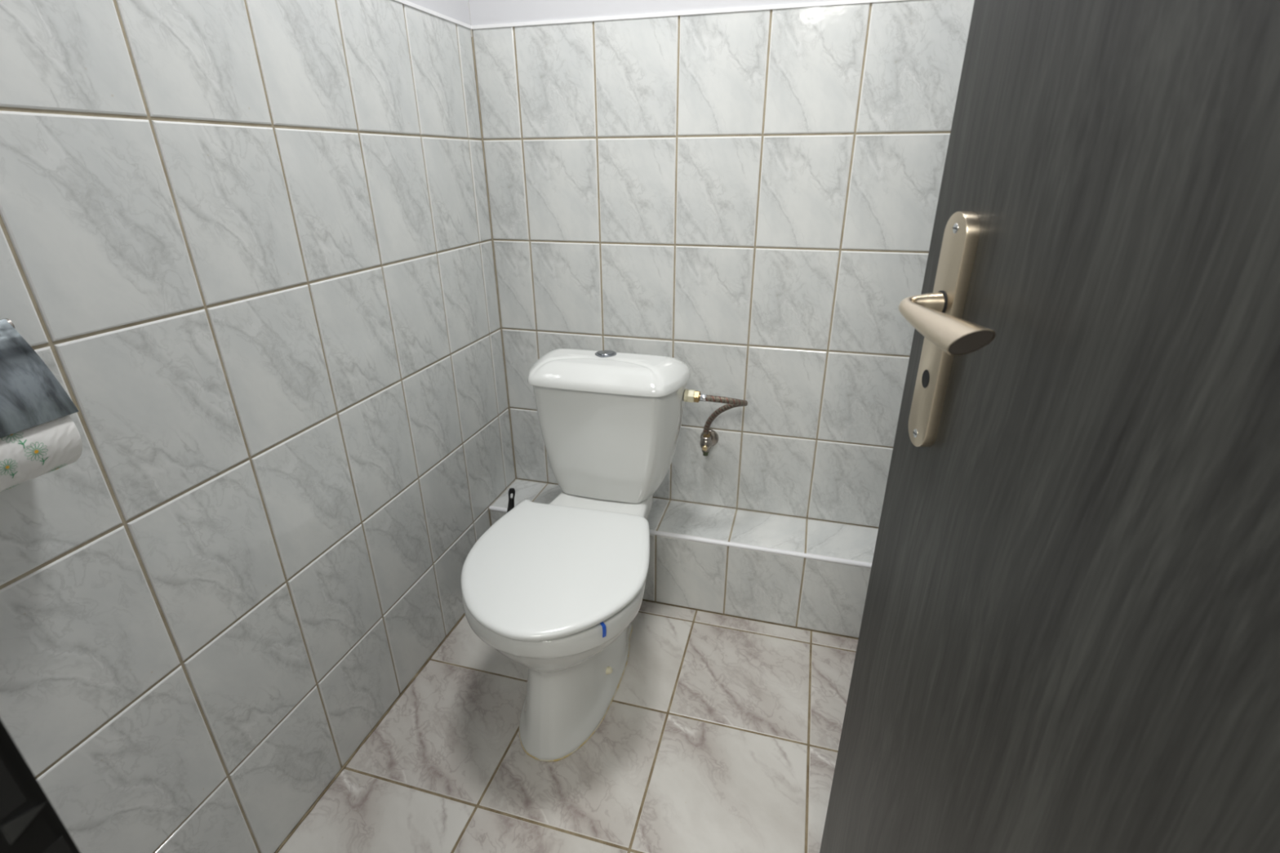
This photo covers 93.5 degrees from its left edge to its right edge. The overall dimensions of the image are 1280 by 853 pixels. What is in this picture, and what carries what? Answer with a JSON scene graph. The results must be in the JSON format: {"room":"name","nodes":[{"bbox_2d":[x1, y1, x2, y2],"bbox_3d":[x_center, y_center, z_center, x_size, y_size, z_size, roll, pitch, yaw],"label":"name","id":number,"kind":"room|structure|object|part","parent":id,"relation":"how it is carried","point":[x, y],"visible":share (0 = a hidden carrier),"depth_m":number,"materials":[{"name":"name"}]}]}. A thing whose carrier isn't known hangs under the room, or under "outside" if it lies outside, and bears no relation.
{"room":"toilet room","nodes":[
{"label":"toilet room","id":0,"kind":"room"},
{"bbox_2d":[0,0,515,852],"bbox_3d":[-0.649,-0.468,0.939,0.102,2.480,1.445,6,24,14],"label":"wall","id":1,"kind":"structure","parent":0,"point":[249,244],"depth_m":0.96,"materials":[{"name":"tile"}]},
{"bbox_2d":[0,318,78,438],"bbox_3d":[-0.683,-0.041,0.604,0.090,0.124,0.140,6,24,14],"label":"paper holder","id":2,"kind":"object","parent":1,"relation":"attached to","point":[31,396],"visible":1,"depth_m":0.63,"materials":[{"name":"metal"}]},
{"bbox_2d":[0,415,82,492],"bbox_3d":[-0.681,0.023,0.634,0.088,0.088,0.109,6,24,14],"label":"toilet paper roll","id":3,"kind":"object","parent":2,"relation":"hanging from","point":[27,455],"visible":0.79,"depth_m":0.64,"materials":[{"name":"paper"},{"name":"cardboard"}]},
{"bbox_2d":[275,613,465,852],"bbox_3d":[-0.619,0.708,1.342,0.007,0.007,1.261,6,24,14],"label":"trim","id":4,"kind":"structure","parent":1,"relation":"attached to","point":[308,811],"depth_m":1.33,"materials":[{"name":"tile"}]},
{"bbox_2d":[471,36,516,526],"bbox_3d":[-0.431,-0.245,1.685,0.005,1.466,0.188,6,24,14],"label":"trim","id":5,"kind":"structure","parent":1,"relation":"attached to","point":[473,45],"depth_m":1.68,"materials":[{"name":"tile"}]},
{"bbox_2d":[274,599,858,852],"bbox_3d":[-0.010,0.766,1.279,1.420,0.060,1.660,6,24,14],"label":"floor","id":6,"kind":"structure","parent":0,"point":[718,733],"depth_m":1.30,"materials":[{"name":"tile"}]},
{"bbox_2d":[506,488,515,512],"bbox_3d":[-0.391,0.343,1.732,0.092,0.355,0.092,6,24,14],"label":"toilet brush","id":7,"kind":"object","parent":6,"relation":"on","point":[512,491],"visible":0.08,"depth_m":1.69,"materials":[{"name":"black plastic"}]},
{"bbox_2d":[461,348,695,761],"bbox_3d":[-0.137,0.274,1.383,0.411,0.763,0.688,6,24,14],"label":"toilet","id":8,"kind":"object","parent":6,"relation":"on","point":[538,586],"visible":1,"depth_m":1.34,"materials":[{"name":"white ceramic"}]},
{"bbox_3d":[-0.178,0.299,1.267,0.370,0.010,0.416,6,24,14],"label":"seat","id":9,"kind":"part","parent":8,"relation":"part of","materials":[{"name":"white plastic"}]},
{"bbox_3d":[-0.178,0.286,1.260,0.394,0.023,0.439,6,24,14],"label":"lid","id":10,"kind":"part","parent":8,"relation":"part of","materials":[{"name":"white plastic"}]},
{"bbox_2d":[600,622,606,637],"bbox_3d":[-0.072,0.378,1.130,0.007,0.027,0.023,-16,28,-32],"label":"strap","id":11,"kind":"object","parent":8,"relation":"hanging from","point":[604,629],"visible":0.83,"depth_m":1.12,"materials":[{"name":"blue plastic"}]},
{"bbox_3d":[-0.082,-0.142,1.454,0.395,0.050,0.210,6,24,14],"label":"cistern lid","id":12,"kind":"part","parent":8,"relation":"part of","materials":[{"name":"white ceramic"}]},
{"bbox_2d":[488,479,878,638],"bbox_3d":[0.159,0.380,1.781,1.220,0.243,0.185,6,24,14],"label":"wall ledge","id":13,"kind":"object","parent":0,"point":[808,574],"visible":0.56,"depth_m":1.66,"materials":[{"name":"tile"}]},
{"bbox_3d":[0.135,0.307,1.656,1.218,0.009,0.009,6,24,14],"label":"edge trim","id":14,"kind":"part","parent":13,"relation":"part of","materials":[{"name":"white plastic"}]},
{"bbox_2d":[468,0,974,528],"bbox_3d":[0.192,-0.699,1.456,1.220,2.480,0.102,6,24,14],"label":"wall","id":15,"kind":"structure","parent":0,"point":[743,193],"depth_m":1.48,"materials":[{"name":"tile"}]},
{"bbox_2d":[699,429,718,456],"bbox_3d":[0.190,0.047,1.694,0.053,0.067,0.064,6,24,14],"label":"angle valve","id":16,"kind":"object","parent":15,"relation":"attached to","point":[707,442],"visible":0.95,"depth_m":1.68,"materials":[{"name":"silver metal"}]},
{"bbox_2d":[693,391,747,435],"bbox_3d":[0.213,-0.025,1.548,0.125,0.188,0.187,6,24,14],"label":"hose","id":17,"kind":"object","parent":16,"relation":"attached to","point":[731,402],"visible":1,"depth_m":1.47,"materials":[{"name":"metal"}]},
{"bbox_3d":[-0.223,-0.097,0.088,1.420,2.480,0.115,6,24,14],"label":"wall","id":18,"kind":"structure","parent":0,"visible":0},
{"bbox_2d":[0,719,80,852],"bbox_3d":[-0.015,0.097,0.116,0.786,2.100,0.125,6,24,14],"label":"door frame","id":19,"kind":"structure","parent":18,"relation":"attached to","point":[29,823],"depth_m":0.29,"materials":[{"name":"black wood"}]},
{"bbox_3d":[-0.300,0.196,0.286,0.002,0.185,0.026,6,24,14],"label":"strike plate","id":20,"kind":"part","parent":19,"relation":"part of","materials":[{"name":"black metal"}]},
{"bbox_2d":[819,0,1279,852],"bbox_3d":[0.270,0.041,0.338,0.096,1.998,0.612,0,24,1],"label":"door","id":21,"kind":"structure","parent":18,"relation":"in","point":[1068,641],"depth_m":0.37,"materials":[{"name":"grey wood"}]},
{"bbox_3d":[0.273,-0.081,0.546,0.011,0.216,0.040,0,24,1],"label":"handle plate","id":22,"kind":"part","parent":21,"relation":"part of","materials":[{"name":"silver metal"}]},
{"bbox_3d":[0.240,-0.086,0.487,0.038,0.024,0.129,3,24,7],"label":"lever","id":23,"kind":"part","parent":21,"relation":"part of","materials":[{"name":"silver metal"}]}
]}

